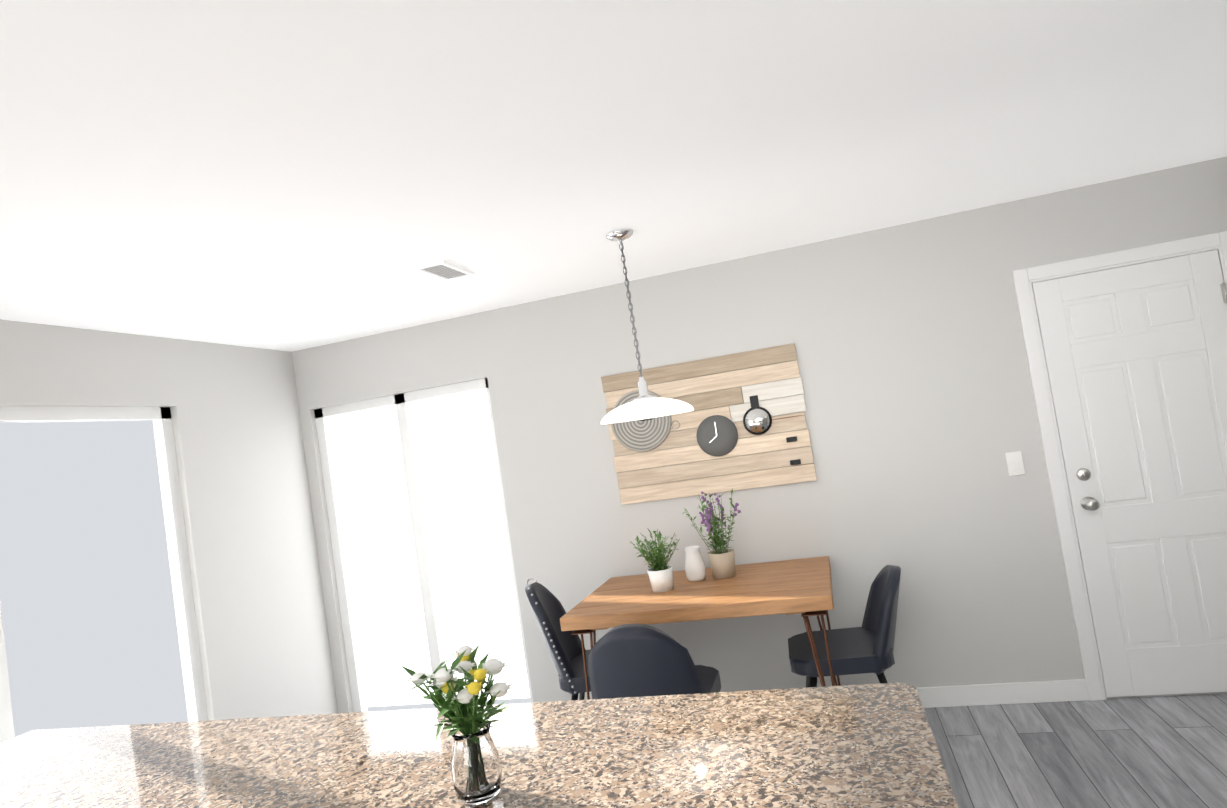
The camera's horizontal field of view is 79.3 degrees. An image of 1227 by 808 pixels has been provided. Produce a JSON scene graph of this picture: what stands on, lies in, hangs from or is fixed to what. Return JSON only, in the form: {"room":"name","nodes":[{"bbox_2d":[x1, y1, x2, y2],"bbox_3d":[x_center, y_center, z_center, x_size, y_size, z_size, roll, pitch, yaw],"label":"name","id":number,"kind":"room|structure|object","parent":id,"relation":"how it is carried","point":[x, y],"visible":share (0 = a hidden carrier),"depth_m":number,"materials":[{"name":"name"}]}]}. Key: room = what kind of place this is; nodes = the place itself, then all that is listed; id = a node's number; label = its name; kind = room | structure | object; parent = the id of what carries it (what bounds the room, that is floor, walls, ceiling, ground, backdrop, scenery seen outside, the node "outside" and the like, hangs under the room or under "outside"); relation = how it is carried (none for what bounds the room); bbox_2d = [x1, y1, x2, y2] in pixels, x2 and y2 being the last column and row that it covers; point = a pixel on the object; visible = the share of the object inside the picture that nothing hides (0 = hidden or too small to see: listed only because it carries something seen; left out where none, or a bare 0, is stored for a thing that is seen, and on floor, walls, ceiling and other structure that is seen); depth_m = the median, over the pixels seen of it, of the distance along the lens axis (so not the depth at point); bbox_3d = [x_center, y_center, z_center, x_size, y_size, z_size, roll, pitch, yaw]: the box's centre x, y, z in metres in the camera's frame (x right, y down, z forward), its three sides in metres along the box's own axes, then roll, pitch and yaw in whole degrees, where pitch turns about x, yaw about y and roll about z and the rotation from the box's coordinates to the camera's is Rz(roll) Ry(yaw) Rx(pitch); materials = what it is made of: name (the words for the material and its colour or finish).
{"room":"dining room","nodes":[
{"label":"dining room","id":0,"kind":"room"},
{"bbox_2d":[0,319,337,719],"bbox_3d":[-2.762,0.855,1.869,0.150,2.440,5.940,-9,-3,15],"label":"wall","id":1,"kind":"structure","parent":0,"point":[261,622],"depth_m":4.07,"materials":[{"name":"grey paint"}]},
{"bbox_2d":[0,406,207,742],"bbox_3d":[-2.441,1.040,2.900,0.060,2.080,1.900,-9,-3,15],"label":"window","id":2,"kind":"structure","parent":1,"relation":"in","point":[160,417],"depth_m":3.75,"materials":[{"name":"white"}]},
{"bbox_2d":[0,0,1226,351],"bbox_3d":[0.405,-0.951,1.004,7.200,0.100,6.240,-9,-3,15],"label":"ceiling","id":3,"kind":"structure","parent":0,"point":[286,174],"depth_m":2.16,"materials":[{"name":"white paint"}]},
{"bbox_2d":[413,260,474,280],"bbox_3d":[-0.761,-0.600,3.339,0.150,0.012,0.300,-9,-3,15],"label":"ceiling vent","id":4,"kind":"object","parent":3,"relation":"in","point":[444,270],"visible":1,"depth_m":3.32,"materials":[{"name":"white metal"}]},
{"bbox_2d":[601,229,693,424],"bbox_3d":[0.085,-0.337,3.164,0.402,0.800,0.402,-9,-3,15],"label":"pendant lamp","id":5,"kind":"object","parent":3,"relation":"hanging from","point":[644,404],"visible":1,"depth_m":3.08,"materials":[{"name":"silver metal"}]},
{"bbox_2d":[292,156,1226,712],"bbox_3d":[0.515,0.475,4.122,5.320,2.440,0.150,-9,-3,15],"label":"wall","id":6,"kind":"structure","parent":0,"point":[920,412],"depth_m":3.85,"materials":[{"name":"grey paint"}]},
{"bbox_2d":[314,378,532,711],"bbox_3d":[-1.175,0.950,4.583,1.250,2.050,0.060,-9,-3,15],"label":"window","id":7,"kind":"structure","parent":6,"relation":"in","point":[401,402],"depth_m":4.60,"materials":[{"name":"white"}]},
{"bbox_2d":[601,343,816,504],"bbox_3d":[0.497,0.122,4.018,1.086,0.730,0.062,-9,-3,15],"label":"art panel","id":8,"kind":"object","parent":6,"relation":"attached to","point":[716,434],"visible":0.81,"depth_m":4.01,"materials":[{"name":"brown wood"}]},
{"bbox_2d":[917,679,1088,707],"bbox_3d":[0.910,1.590,3.918,2.870,0.100,0.014,-9,-3,15],"label":"baseboard","id":9,"kind":"structure","parent":6,"relation":"attached to","point":[1014,693],"depth_m":3.62,"materials":[{"name":"white wood"}]},
{"bbox_2d":[1005,451,1024,475],"bbox_3d":[1.972,0.292,3.632,0.072,0.115,0.012,-9,-3,15],"label":"switch plate","id":10,"kind":"object","parent":6,"relation":"attached to","point":[1015,464],"visible":1,"depth_m":3.63,"materials":[{"name":"white plastic"}]},
{"bbox_2d":[1012,231,1226,700],"bbox_3d":[2.551,0.308,3.434,0.930,2.097,0.083,-9,-3,15],"label":"back door","id":11,"kind":"structure","parent":6,"relation":"in","point":[1127,364],"depth_m":3.49,"materials":[{"name":"white wood"}]},
{"bbox_2d":[924,693,1226,807],"bbox_3d":[0.782,1.558,0.878,7.200,0.100,6.240,-9,-3,15],"label":"floor","id":12,"kind":"structure","parent":0,"point":[1156,752],"depth_m":3.06,"materials":[{"name":"grey wood"}]},
{"bbox_2d":[0,682,957,807],"bbox_3d":[-0.645,1.296,1.626,2.710,0.915,0.838,-9,-3,15],"label":"kitchen island","id":13,"kind":"object","parent":12,"relation":"on","point":[862,746],"visible":0.96,"depth_m":1.63,"materials":[{"name":"brown stone"}]},
{"bbox_2d":[400,643,514,804],"bbox_3d":[-0.284,0.624,1.452,0.198,0.287,0.208,-9,-3,15],"label":"vase","id":14,"kind":"object","parent":13,"relation":"on","point":[476,770],"visible":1,"depth_m":1.42,"materials":[{"name":"clear glass"}]},
{"bbox_2d":[525,578,590,699],"bbox_3d":[-0.099,1.314,3.741,0.582,0.932,0.501,-9,-3,5],"label":"chair","id":15,"kind":"object","parent":12,"relation":"on","point":[564,647],"visible":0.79,"depth_m":3.66,"materials":[{"name":"black leather"}]},
{"bbox_2d":[588,623,720,698],"bbox_3d":[0.190,1.282,3.115,0.490,0.849,0.584,-9,-3,15],"label":"chair","id":16,"kind":"object","parent":12,"relation":"on","point":[633,660],"visible":0.67,"depth_m":2.89,"materials":[{"name":"black leather"}]},
{"bbox_2d":[560,556,840,699],"bbox_3d":[0.496,1.274,3.560,1.190,0.809,0.848,-9,-3,15],"label":"dining table","id":17,"kind":"object","parent":12,"relation":"on","point":[803,587],"visible":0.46,"depth_m":3.32,"materials":[{"name":"brown wood"}]},
{"bbox_2d":[630,529,679,592],"bbox_3d":[0.203,0.755,3.598,0.248,0.307,0.265,-9,-3,15],"label":"potted plant","id":18,"kind":"object","parent":17,"relation":"on","point":[660,572],"visible":1,"depth_m":3.58,"materials":[{"name":"green plant"}]},
{"bbox_2d":[683,545,705,581],"bbox_3d":[0.412,0.802,3.737,0.104,0.165,0.143,-9,-3,15],"label":"pitcher","id":19,"kind":"object","parent":17,"relation":"on","point":[695,570],"visible":1,"depth_m":3.68,"materials":[{"name":"white ceramic"}]},
{"bbox_2d":[682,489,740,578],"bbox_3d":[0.521,0.648,3.712,0.286,0.433,0.254,-9,-3,15],"label":"potted plant","id":20,"kind":"object","parent":17,"relation":"on","point":[722,561],"visible":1,"depth_m":3.67,"materials":[{"name":"beige"}]},
{"bbox_2d":[788,565,900,687],"bbox_3d":[1.107,1.181,3.440,0.557,0.808,0.466,-9,-3,12],"label":"chair","id":21,"kind":"object","parent":12,"relation":"on","point":[867,646],"visible":0.9,"depth_m":3.30,"materials":[{"name":"black leather"}]},
{"label":"outside","id":22,"kind":"structure","parent":0,"visible":0},
{"bbox_2d":[329,389,529,706],"bbox_3d":[-1.093,0.805,4.966,1.850,2.350,0.020,-9,-3,15],"label":"sky","id":23,"kind":"structure","parent":22,"point":[468,542],"depth_m":5.00,"materials":[{"name":"white"}]}
]}

